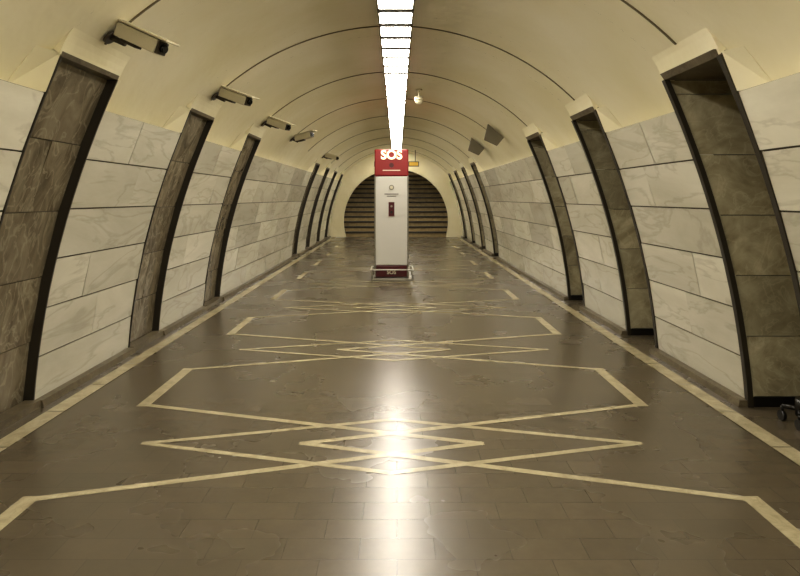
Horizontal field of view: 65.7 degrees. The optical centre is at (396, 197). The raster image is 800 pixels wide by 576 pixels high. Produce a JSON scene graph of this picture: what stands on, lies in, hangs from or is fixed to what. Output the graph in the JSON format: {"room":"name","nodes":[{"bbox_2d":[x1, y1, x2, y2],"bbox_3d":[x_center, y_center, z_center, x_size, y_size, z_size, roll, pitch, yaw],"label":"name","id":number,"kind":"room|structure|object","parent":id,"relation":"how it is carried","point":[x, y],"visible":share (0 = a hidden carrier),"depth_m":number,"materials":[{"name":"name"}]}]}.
{"room":"metro station","nodes":[
{"label":"metro station","id":0,"kind":"room"},
{"bbox_2d":[0,51,342,412],"bbox_3d":[-2.221,0.292,8.100,0.726,2.216,28.200,0,0,0],"label":"wall","id":1,"kind":"structure","parent":0,"point":[115,229],"depth_m":4.82,"materials":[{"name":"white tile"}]},
{"bbox_2d":[0,236,330,430],"bbox_3d":[-2.424,1.375,8.100,0.120,0.050,28.200,0,0,0],"label":"baseboard","id":2,"kind":"structure","parent":1,"relation":"attached to","point":[17,412],"depth_m":5.20,"materials":[{"name":"stone"}]},
{"bbox_2d":[329,132,462,236],"bbox_3d":[-0.040,-1.150,25.350,5.200,5.100,6.300,0,0,0],"label":"wall","id":3,"kind":"structure","parent":0,"point":[365,168],"depth_m":22.20,"materials":[{"name":"paint"}]},
{"bbox_2d":[0,237,799,575],"bbox_3d":[0.000,1.400,8.200,5.500,0.001,28.400,0,0,0],"label":"floor","id":4,"kind":"structure","parent":0,"point":[311,520],"depth_m":3.38,"materials":[{"name":"stone"}]},
{"bbox_2d":[370,266,413,279],"bbox_3d":[-0.084,1.304,10.775,0.744,0.192,0.524,0,0,0],"label":"rail","id":5,"kind":"object","parent":4,"relation":"on","point":[412,268],"visible":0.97,"depth_m":10.52,"materials":[{"name":"silver metal"}]},
{"bbox_2d":[373,275,411,279],"bbox_3d":[-0.084,1.385,10.775,0.700,0.030,0.480,0,0,0],"label":"base plate","id":6,"kind":"object","parent":4,"relation":"on","point":[376,278],"visible":0.51,"depth_m":10.55,"materials":[{"name":"silver metal"}]},
{"bbox_2d":[376,265,406,276],"bbox_3d":[-0.094,1.252,10.773,0.530,0.195,0.364,0,0,0],"label":"plinth","id":7,"kind":"object","parent":6,"relation":"on","point":[378,273],"visible":0.74,"depth_m":10.59,"materials":[{"name":"red metal"}]},
{"bbox_2d":[376,176,406,264],"bbox_3d":[-0.094,0.390,10.775,0.560,1.520,0.360,0,0,0],"label":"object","id":8,"kind":"object","parent":6,"relation":"on","point":[391,231],"visible":0.8,"depth_m":10.59,"materials":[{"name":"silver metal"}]},
{"bbox_2d":[383,163,399,215],"bbox_3d":[-0.094,-0.145,10.580,0.300,0.910,0.030,0,0,0],"label":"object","id":9,"kind":"structure","parent":8,"relation":"attached to","point":[391,187],"depth_m":10.58,"materials":[{"name":"brown"}]},
{"bbox_2d":[374,176,408,277],"bbox_3d":[-0.094,0.495,10.776,0.590,1.750,0.378,0,0,0],"label":"frames","id":10,"kind":"object","parent":6,"relation":"on","point":[374,176],"visible":0.84,"depth_m":10.59,"materials":[{"name":"silver metal"}]},
{"bbox_2d":[375,149,407,175],"bbox_3d":[-0.094,-0.605,10.775,0.580,0.460,0.384,0,0,0],"label":"sign box","id":11,"kind":"object","parent":10,"relation":"on","point":[401,164],"visible":0.8,"depth_m":10.58,"materials":[{"name":"red metal"}]},
{"bbox_2d":[381,150,401,158],"bbox_3d":[-0.093,-0.739,10.573,0.361,0.158,0.012,0,0,0],"label":"letters","id":12,"kind":"object","parent":11,"relation":"attached to","point":[382,151],"visible":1,"depth_m":10.57,"materials":[{"name":"white"}]},
{"bbox_2d":[344,171,447,236],"bbox_3d":[-0.025,-0.130,24.727,4.030,3.060,4.625,0,0,0],"label":"staircase","id":13,"kind":"structure","parent":4,"relation":"on","point":[428,217],"depth_m":23.76,"materials":[{"name":"stone"}]},
{"bbox_2d":[0,237,799,547],"bbox_3d":[-0.040,1.397,8.164,4.511,0.004,28.119,0,0,0],"label":"inlay","id":14,"kind":"object","parent":4,"relation":"on","point":[791,532],"visible":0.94,"depth_m":3.84,"materials":[{"name":"stone"}]},
{"bbox_2d":[777,397,799,430],"bbox_3d":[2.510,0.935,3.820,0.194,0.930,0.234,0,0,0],"label":"caster wheels","id":15,"kind":"object","parent":4,"relation":"on","point":[781,414],"visible":0.94,"depth_m":3.85,"materials":[{"name":"black plastic"}]},
{"bbox_2d":[0,0,799,179],"bbox_3d":[-0.040,-1.119,8.100,4.120,1.082,28.200,0,0,0],"label":"ceiling","id":16,"kind":"structure","parent":0,"point":[589,49],"depth_m":5.30,"materials":[{"name":"paint"}]},
{"bbox_2d":[103,19,179,55],"bbox_3d":[-1.540,-0.963,3.715,0.468,0.225,0.133,0,0,15],"label":"security camera","id":17,"kind":"object","parent":16,"relation":"attached to","point":[132,35],"visible":1,"depth_m":3.67,"materials":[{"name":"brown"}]},
{"bbox_2d":[211,85,258,105],"bbox_3d":[-1.540,-0.969,5.876,0.474,0.205,0.142,0,0,19],"label":"security camera","id":18,"kind":"object","parent":16,"relation":"attached to","point":[228,94],"visible":1,"depth_m":5.83,"materials":[{"name":"brown"}]},
{"bbox_2d":[261,116,295,130],"bbox_3d":[-1.542,-0.970,8.038,0.474,0.202,0.149,0,0,23],"label":"security camera","id":19,"kind":"object","parent":16,"relation":"attached to","point":[272,121],"visible":1,"depth_m":8.00,"materials":[{"name":"brown"}]},
{"bbox_2d":[290,130,316,142],"bbox_3d":[-1.547,-1.011,10.212,0.462,0.193,0.151,0,0,23],"label":"security camera","id":20,"kind":"object","parent":16,"relation":"attached to","point":[303,136],"visible":1,"depth_m":10.17,"materials":[{"name":"brown"}]},
{"bbox_2d":[322,153,340,159],"bbox_3d":[-1.540,-0.978,14.548,0.478,0.180,0.149,0,0,23],"label":"security camera","id":21,"kind":"object","parent":16,"relation":"attached to","point":[328,155],"visible":1,"depth_m":14.50,"materials":[{"name":"brown"}]},
{"bbox_2d":[104,0,676,169],"bbox_3d":[-0.040,-1.304,8.140,3.518,0.732,26.056,0,0,0],"label":"trim","id":22,"kind":"structure","parent":16,"relation":"attached to","point":[156,1],"depth_m":5.97,"materials":[{"name":"brown"}]},
{"bbox_2d":[376,0,414,148],"bbox_3d":[-0.012,-1.624,8.150,0.310,0.073,27.900,0,0,0],"label":"ceiling light strip","id":23,"kind":"object","parent":16,"relation":"attached to","point":[395,17],"depth_m":6.81,"materials":[{"name":"white plastic"}]},
{"bbox_2d":[374,150,418,166],"bbox_3d":[-0.015,-1.311,20.345,1.470,0.562,0.110,0,0,0],"label":"direction sign","id":24,"kind":"object","parent":16,"relation":"hanging from","point":[415,163],"visible":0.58,"depth_m":20.30,"materials":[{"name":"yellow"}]},
{"bbox_2d":[414,89,423,104],"bbox_3d":[0.330,-1.512,9.300,0.140,0.229,0.140,0,0,0],"label":"dome camera","id":25,"kind":"object","parent":16,"relation":"attached to","point":[418,100],"visible":1,"depth_m":9.26,"materials":[{"name":"beige plastic"}]},
{"bbox_2d":[468,138,483,154],"bbox_3d":[1.521,-0.990,11.962,0.314,0.344,0.140,0,0,0],"label":"loudspeaker","id":26,"kind":"object","parent":16,"relation":"attached to","point":[475,147],"visible":1,"depth_m":11.89,"materials":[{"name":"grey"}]},
{"bbox_2d":[484,124,503,145],"bbox_3d":[1.521,-0.990,9.792,0.314,0.344,0.140,0,0,0],"label":"loudspeaker","id":27,"kind":"object","parent":16,"relation":"attached to","point":[492,136],"visible":1,"depth_m":9.72,"materials":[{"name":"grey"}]},
{"bbox_2d":[448,49,799,407],"bbox_3d":[2.260,0.281,8.100,1.000,2.239,28.200,0,0,0],"label":"wall","id":28,"kind":"structure","parent":0,"point":[677,172],"depth_m":4.60,"materials":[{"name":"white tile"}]},
{"bbox_2d":[461,236,747,406],"bbox_3d":[2.319,1.377,8.100,0.070,0.045,28.200,0,0,0],"label":"baseboard","id":29,"kind":"structure","parent":28,"relation":"attached to","point":[734,398],"depth_m":5.33,"materials":[{"name":"stone"}]}
]}

